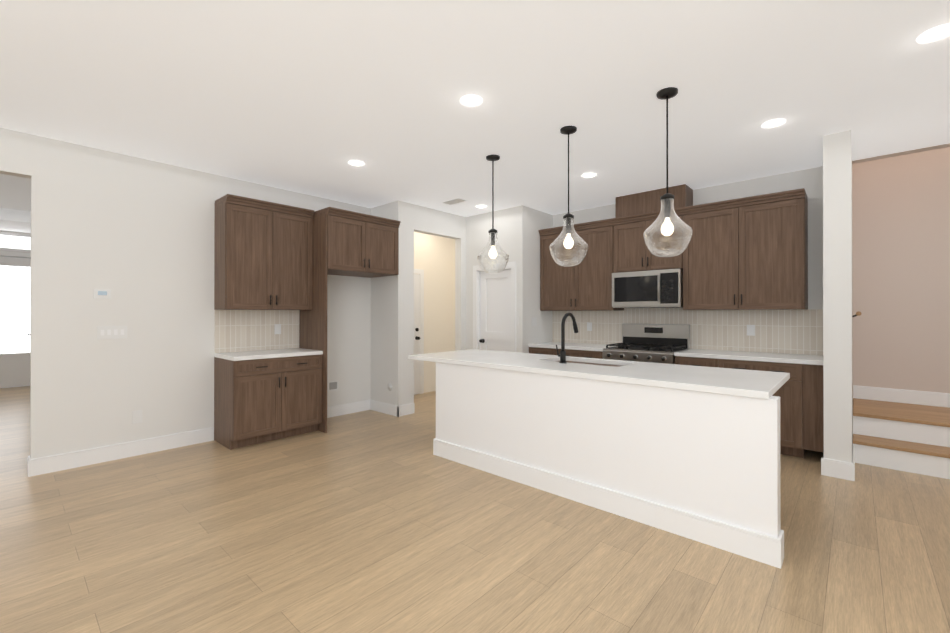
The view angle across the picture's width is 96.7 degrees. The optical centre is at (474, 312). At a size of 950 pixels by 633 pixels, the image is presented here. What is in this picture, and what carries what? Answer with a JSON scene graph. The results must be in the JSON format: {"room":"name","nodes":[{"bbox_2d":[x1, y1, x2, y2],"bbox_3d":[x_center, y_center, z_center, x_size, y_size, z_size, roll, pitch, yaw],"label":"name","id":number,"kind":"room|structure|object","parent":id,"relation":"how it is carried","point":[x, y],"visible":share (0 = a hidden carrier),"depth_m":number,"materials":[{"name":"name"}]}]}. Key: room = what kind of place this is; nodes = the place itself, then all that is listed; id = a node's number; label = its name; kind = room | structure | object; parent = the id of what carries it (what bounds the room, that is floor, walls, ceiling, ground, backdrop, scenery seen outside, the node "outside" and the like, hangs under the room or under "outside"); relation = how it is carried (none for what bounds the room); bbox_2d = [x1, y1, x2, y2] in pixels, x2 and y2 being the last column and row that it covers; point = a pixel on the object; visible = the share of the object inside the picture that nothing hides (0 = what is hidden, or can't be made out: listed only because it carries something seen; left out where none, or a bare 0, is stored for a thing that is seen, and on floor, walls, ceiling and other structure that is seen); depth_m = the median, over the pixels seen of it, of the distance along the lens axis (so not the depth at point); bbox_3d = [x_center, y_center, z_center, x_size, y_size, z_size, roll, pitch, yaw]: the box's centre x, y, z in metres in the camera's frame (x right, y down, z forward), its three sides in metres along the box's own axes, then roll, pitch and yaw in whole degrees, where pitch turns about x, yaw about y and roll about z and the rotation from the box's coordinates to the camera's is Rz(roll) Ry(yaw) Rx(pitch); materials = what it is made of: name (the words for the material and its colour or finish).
{"room":"kitchen","nodes":[
{"label":"kitchen","id":0,"kind":"room"},
{"bbox_2d":[0,230,30,257],"bbox_3d":[-8.427,-0.201,7.462,0.120,3.100,7.220,0,0,42],"label":"wall","id":1,"kind":"structure","parent":0,"point":[16,251],"depth_m":7.59,"materials":[{"name":"white paint"}]},
{"bbox_2d":[0,232,30,387],"bbox_3d":[-8.352,-0.042,7.474,0.095,2.758,1.100,0,0,42],"label":"window","id":2,"kind":"structure","parent":1,"relation":"in","point":[15,283],"depth_m":7.59,"materials":[{"name":"glass"}]},
{"bbox_2d":[0,251,30,256],"bbox_3d":[-8.337,0.131,7.461,0.015,2.435,1.130,0,0,42],"label":"window frame","id":3,"kind":"structure","parent":1,"relation":"attached to","point":[6,253],"depth_m":7.57,"materials":[{"name":"white"}]},
{"bbox_2d":[0,127,370,458],"bbox_3d":[-3.874,-0.064,3.282,0.120,2.800,7.100,0,0,42],"label":"wall","id":4,"kind":"structure","parent":0,"point":[134,235],"depth_m":3.92,"materials":[{"name":"white paint"}]},
{"bbox_2d":[93,289,110,298],"bbox_3d":[-3.337,-0.167,3.781,0.010,0.085,0.120,0,0,42],"label":"thermostat","id":5,"kind":"object","parent":4,"relation":"attached to","point":[101,293],"visible":1,"depth_m":3.78,"materials":[{"name":"white plastic"}]},
{"bbox_2d":[97,326,126,338],"bbox_3d":[-3.292,0.180,3.831,0.009,0.114,0.201,0,0,42],"label":"light switch","id":6,"kind":"object","parent":4,"relation":"attached to","point":[111,332],"visible":1,"depth_m":3.82,"materials":[{"name":"white plastic"}]},
{"bbox_2d":[27,427,213,476],"bbox_3d":[-3.204,1.268,3.945,0.046,0.140,1.341,0,0,42],"label":"baseboard","id":7,"kind":"structure","parent":4,"relation":"attached to","point":[91,456],"depth_m":3.83,"materials":[{"name":"white wood"}]},
{"bbox_2d":[327,380,338,391],"bbox_3d":[-1.832,0.943,5.450,0.008,0.140,0.160,0,0,42],"label":"outlet box","id":8,"kind":"object","parent":4,"relation":"attached to","point":[332,385],"visible":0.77,"depth_m":5.44,"materials":[{"name":"white plastic"}]},
{"bbox_2d":[327,399,370,417],"bbox_3d":[-1.772,1.273,5.510,0.019,0.140,0.970,0,0,42],"label":"baseboard","id":9,"kind":"structure","parent":4,"relation":"attached to","point":[343,409],"depth_m":5.60,"materials":[{"name":"white wood"}]},
{"bbox_2d":[371,200,405,405],"bbox_3d":[-3.480,-0.050,7.785,6.800,2.800,0.120,0,0,42],"label":"wall","id":10,"kind":"structure","parent":0,"point":[388,329],"depth_m":5.57,"materials":[{"name":"white paint"}]},
{"bbox_2d":[371,400,402,416],"bbox_3d":[-1.212,1.273,5.647,0.606,0.140,0.016,0,0,42],"label":"baseboard","id":11,"kind":"structure","parent":10,"relation":"attached to","point":[394,410],"depth_m":5.59,"materials":[{"name":"white wood"}]},
{"bbox_2d":[414,232,454,394],"bbox_3d":[-1.041,-0.053,6.968,0.120,2.800,1.930,0,0,42],"label":"wall","id":12,"kind":"structure","parent":0,"point":[434,258],"depth_m":7.29,"materials":[{"name":"beige paint"}]},
{"bbox_2d":[414,274,419,394],"bbox_3d":[-1.174,0.350,6.656,0.092,1.968,0.830,0,0,42],"label":"hall door","id":13,"kind":"structure","parent":12,"relation":"in","point":[416,331],"depth_m":6.92,"materials":[{"name":"white paint"}]},
{"bbox_2d":[414,269,423,393],"bbox_3d":[-1.205,0.314,6.684,0.015,2.065,1.020,0,0,42],"label":"door frame","id":14,"kind":"structure","parent":12,"relation":"attached to","point":[419,271],"depth_m":7.02,"materials":[{"name":"white wood"}]},
{"bbox_2d":[406,202,465,403],"bbox_3d":[-0.570,-0.056,6.026,0.120,2.800,1.160,0,0,42],"label":"wall","id":15,"kind":"structure","parent":0,"point":[426,220],"depth_m":5.91,"materials":[{"name":"white paint"}]},
{"bbox_2d":[0,386,949,632],"bbox_3d":[-2.752,1.389,4.218,13.050,0.100,10.400,0,0,42],"label":"floor","id":16,"kind":"structure","parent":0,"point":[369,521],"depth_m":2.37,"materials":[{"name":"brown wood"}]},
{"bbox_2d":[214,194,322,449],"bbox_3d":[-2.217,0.080,4.578,0.603,2.520,0.915,0,0,42],"label":"tall cabinet","id":17,"kind":"object","parent":16,"relation":"on","point":[267,384],"visible":1,"depth_m":4.46,"materials":[{"name":"brown wood"}]},
{"bbox_2d":[274,324,280,333],"bbox_3d":[-2.297,0.191,4.916,0.006,0.118,0.075,0,0,42],"label":"outlet","id":18,"kind":"object","parent":17,"relation":"attached to","point":[277,328],"visible":1,"depth_m":4.91,"materials":[{"name":"white plastic"}]},
{"bbox_2d":[299,207,400,432],"bbox_3d":[-1.543,0.082,5.274,0.673,2.520,1.014,0,0,42],"label":"surround","id":19,"kind":"object","parent":16,"relation":"on","point":[350,243],"visible":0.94,"depth_m":4.91,"materials":[{"name":"brown wood"}]},
{"bbox_2d":[528,344,559,354],"bbox_3d":[1.119,0.907,5.891,0.461,0.874,0.630,0,0,42],"label":"base cabinet","id":20,"kind":"object","parent":16,"relation":"on","point":[547,351],"depth_m":5.65,"materials":[{"name":"brown wood"}]},
{"bbox_2d":[560,348,602,358],"bbox_3d":[1.478,0.906,5.569,0.748,0.874,0.630,0,0,42],"label":"base cabinet","id":21,"kind":"object","parent":16,"relation":"on","point":[574,352],"depth_m":5.26,"materials":[{"name":"brown wood"}]},
{"bbox_2d":[532,340,614,351],"bbox_3d":[1.348,0.449,5.680,1.087,0.040,0.640,0,0,42],"label":"countertop","id":22,"kind":"structure","parent":21,"relation":"on","point":[599,347],"depth_m":5.54,"materials":[{"name":"white stone"}]},
{"bbox_2d":[412,357,789,568],"bbox_3d":[0.828,0.900,3.552,2.946,0.874,0.990,0,0,42],"label":"kitchen island","id":23,"kind":"object","parent":16,"relation":"on","point":[690,452],"depth_m":2.73,"materials":[{"name":"white paint"}]},
{"bbox_2d":[408,353,779,396],"bbox_3d":[0.606,0.443,3.418,2.995,0.040,0.500,0,0,42],"label":"island countertop","id":24,"kind":"structure","parent":23,"relation":"on","point":[757,386],"depth_m":2.93,"materials":[{"name":"white stone"}]},
{"bbox_2d":[556,313,577,362],"bbox_3d":[0.798,0.210,3.641,0.096,0.424,0.277,0,0,42],"label":"faucet","id":25,"kind":"object","parent":24,"relation":"on","point":[562,355],"visible":1,"depth_m":3.54,"materials":[{"name":"black metal"}]},
{"bbox_2d":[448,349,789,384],"bbox_3d":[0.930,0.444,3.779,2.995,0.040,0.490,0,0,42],"label":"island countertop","id":26,"kind":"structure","parent":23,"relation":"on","point":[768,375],"depth_m":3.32,"materials":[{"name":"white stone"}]},
{"bbox_2d":[580,361,611,364],"bbox_3d":[0.975,0.568,3.698,0.774,0.232,0.434,0,0,42],"label":"sink","id":27,"kind":"object","parent":26,"relation":"in","point":[581,362],"depth_m":3.82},
{"bbox_2d":[603,324,689,363],"bbox_3d":[2.022,0.741,5.010,0.798,1.200,0.701,0,0,42],"label":"range","id":28,"kind":"object","parent":16,"relation":"on","point":[657,343],"visible":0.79,"depth_m":5.02,"materials":[{"name":"silver metal"}]},
{"bbox_2d":[675,356,727,367],"bbox_3d":[2.536,0.903,4.616,0.481,0.874,0.630,0,0,42],"label":"base cabinet","id":29,"kind":"object","parent":16,"relation":"on","point":[707,361],"depth_m":4.35,"materials":[{"name":"brown wood"}]},
{"bbox_2d":[728,360,811,457],"bbox_3d":[2.896,0.902,4.292,0.731,0.874,0.630,0,0,42],"label":"base cabinet","id":30,"kind":"object","parent":16,"relation":"on","point":[795,395],"depth_m":3.87,"materials":[{"name":"brown wood"}]},
{"bbox_2d":[674,348,822,363],"bbox_3d":[2.818,0.445,4.357,1.247,0.040,0.640,0,0,42],"label":"countertop","id":31,"kind":"structure","parent":30,"relation":"on","point":[796,357],"depth_m":4.24,"materials":[{"name":"white stone"}]},
{"bbox_2d":[847,447,854,480],"bbox_3d":[3.191,1.267,3.560,0.016,0.140,0.566,0,0,42],"label":"baseboard","id":32,"kind":"structure","parent":16,"relation":"on","point":[850,466],"depth_m":3.37,"materials":[{"name":"white wood"}]},
{"bbox_2d":[853,398,949,478],"bbox_3d":[4.312,1.138,3.715,1.471,0.400,1.213,0,0,42],"label":"stairs","id":33,"kind":"structure","parent":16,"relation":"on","point":[911,438],"depth_m":3.71,"materials":[{"name":"white wood"}]},
{"bbox_2d":[853,385,949,407],"bbox_3d":[4.713,0.868,4.160,1.471,0.140,0.016,0,0,42],"label":"baseboard","id":34,"kind":"structure","parent":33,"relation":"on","point":[938,399],"depth_m":4.39,"materials":[{"name":"white wood"}]},
{"bbox_2d":[0,0,949,232],"bbox_3d":[-2.725,-1.601,4.257,12.650,0.280,10.080,0,0,42],"label":"ceiling","id":35,"kind":"structure","parent":0,"point":[312,97],"depth_m":2.77,"materials":[{"name":"white paint"}]},
{"bbox_2d":[348,160,364,166],"bbox_3d":[-1.157,-1.457,4.123,0.156,0.006,0.156,0,0,42],"label":"recessed light","id":36,"kind":"object","parent":35,"relation":"in","point":[357,163],"visible":0.96,"depth_m":4.12,"materials":[{"name":"white plastic"}]},
{"bbox_2d":[442,198,466,204],"bbox_3d":[-0.271,-1.451,5.525,0.300,0.010,0.150,0,0,42],"label":"ceiling vent","id":37,"kind":"object","parent":35,"relation":"in","point":[454,201],"visible":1,"depth_m":5.50,"materials":[{"name":"white plastic"}]},
{"bbox_2d":[460,95,482,106],"bbox_3d":[-0.024,-1.461,2.915,0.156,0.006,0.156,0,0,42],"label":"recessed light","id":38,"kind":"object","parent":35,"relation":"in","point":[471,100],"visible":1,"depth_m":2.90,"materials":[{"name":"white plastic"}]},
{"bbox_2d":[477,155,508,273],"bbox_3d":[0.169,-0.914,3.964,0.302,1.094,0.302,0,0,42],"label":"pendant light","id":39,"kind":"object","parent":35,"relation":"hanging from","point":[493,252],"visible":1,"depth_m":3.94,"materials":[{"name":"clear glass"}]},
{"bbox_2d":[549,126,587,266],"bbox_3d":[0.745,-0.915,3.364,0.302,1.094,0.302,0,0,42],"label":"pendant light","id":40,"kind":"object","parent":35,"relation":"hanging from","point":[568,240],"visible":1,"depth_m":3.34,"materials":[{"name":"clear glass"}]},
{"bbox_2d":[582,173,596,177],"bbox_3d":[1.211,-1.456,4.481,0.156,0.006,0.156,0,0,42],"label":"recessed light","id":41,"kind":"object","parent":35,"relation":"in","point":[588,175],"visible":1,"depth_m":4.48,"materials":[{"name":"white plastic"}]},
{"bbox_2d":[643,87,692,256],"bbox_3d":[1.277,-0.917,2.805,0.302,1.094,0.302,0,0,42],"label":"pendant light","id":42,"kind":"object","parent":35,"relation":"hanging from","point":[667,227],"visible":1,"depth_m":2.79,"materials":[{"name":"clear glass"}]},
{"bbox_2d":[762,119,785,128],"bbox_3d":[2.308,-1.460,3.264,0.156,0.006,0.156,0,0,42],"label":"recessed light","id":43,"kind":"object","parent":35,"relation":"in","point":[773,123],"visible":0.96,"depth_m":3.25,"materials":[{"name":"white plastic"}]},
{"bbox_2d":[916,24,949,43],"bbox_3d":[2.427,-1.463,2.215,0.156,0.006,0.156,0,0,42],"label":"recessed light","id":44,"kind":"object","parent":35,"relation":"in","point":[938,33],"visible":1,"depth_m":2.22,"materials":[{"name":"white plastic"}]},
{"bbox_2d":[466,205,527,352],"bbox_3d":[0.248,-0.055,6.150,1.170,2.800,0.120,0,0,42],"label":"wall","id":45,"kind":"structure","parent":0,"point":[511,225],"depth_m":5.90,"materials":[{"name":"white paint"}]},
{"bbox_2d":[473,261,515,351],"bbox_3d":[0.307,0.322,6.087,0.790,2.045,0.135,0,0,42],"label":"door frame","id":46,"kind":"structure","parent":45,"relation":"attached to","point":[477,269],"depth_m":6.20,"materials":[{"name":"white wood"}]},
{"bbox_2d":[479,269,510,351],"bbox_3d":[0.291,0.362,6.070,0.604,1.940,0.100,0,0,42],"label":"pantry door","id":47,"kind":"structure","parent":45,"relation":"in","point":[495,312],"depth_m":6.10,"materials":[{"name":"white paint"}]},
{"bbox_2d":[528,207,552,352],"bbox_3d":[0.896,-0.055,6.085,0.120,2.800,0.650,0,0,42],"label":"wall","id":48,"kind":"structure","parent":0,"point":[541,332],"depth_m":5.96,"materials":[{"name":"white paint"}]},
{"bbox_2d":[553,143,949,400],"bbox_3d":[1.997,-0.957,5.615,7.450,4.600,0.120,0,0,42],"label":"wall","id":49,"kind":"structure","parent":0,"point":[901,264],"depth_m":4.40,"materials":[{"name":"beige paint"}]},
{"bbox_2d":[540,220,631,311],"bbox_3d":[1.469,-0.577,5.769,1.150,1.098,0.350,0,0,42],"label":"upper cabinet","id":50,"kind":"object","parent":49,"relation":"attached to","point":[586,286],"depth_m":5.58,"materials":[{"name":"brown wood"}]},
{"bbox_2d":[587,322,591,330],"bbox_3d":[1.591,0.194,5.870,0.075,0.118,0.006,0,0,42],"label":"outlet","id":51,"kind":"object","parent":49,"relation":"attached to","point":[589,326],"visible":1,"depth_m":5.87,"materials":[{"name":"white plastic"}]},
{"bbox_2d":[620,212,683,272],"bbox_3d":[2.150,-0.813,5.157,0.810,0.630,0.350,0,0,42],"label":"upper cabinet","id":52,"kind":"object","parent":49,"relation":"attached to","point":[635,256],"depth_m":5.03,"materials":[{"name":"brown wood"}]},
{"bbox_2d":[612,269,682,307],"bbox_3d":[2.115,-0.276,5.115,0.798,0.434,0.428,0,0,42],"label":"microwave","id":53,"kind":"object","parent":52,"relation":"attached to","point":[652,289],"visible":0.98,"depth_m":4.95,"materials":[{"name":"silver metal"}]},
{"bbox_2d":[612,184,695,219],"bbox_3d":[2.178,-1.307,5.167,0.820,0.298,0.300,0,0,42],"label":"upper cabinet","id":54,"kind":"object","parent":49,"relation":"attached to","point":[648,203],"depth_m":5.03,"materials":[{"name":"brown wood"}]},
{"bbox_2d":[676,192,807,311],"bbox_3d":[2.833,-0.581,4.541,1.153,1.098,0.350,0,0,42],"label":"upper cabinet","id":55,"kind":"object","parent":49,"relation":"attached to","point":[742,263],"depth_m":4.34,"materials":[{"name":"brown wood"}]},
{"bbox_2d":[747,325,754,335],"bbox_3d":[3.003,0.190,4.599,0.075,0.118,0.006,0,0,42],"label":"outlet","id":56,"kind":"object","parent":49,"relation":"attached to","point":[750,330],"visible":1,"depth_m":4.59,"materials":[{"name":"white plastic"}]},
{"bbox_2d":[823,130,852,462],"bbox_3d":[3.253,-0.062,3.775,0.175,2.800,0.930,0,0,42],"label":"wall column","id":57,"kind":"structure","parent":0,"point":[837,295],"depth_m":3.43,"materials":[{"name":"white paint"}]}
]}

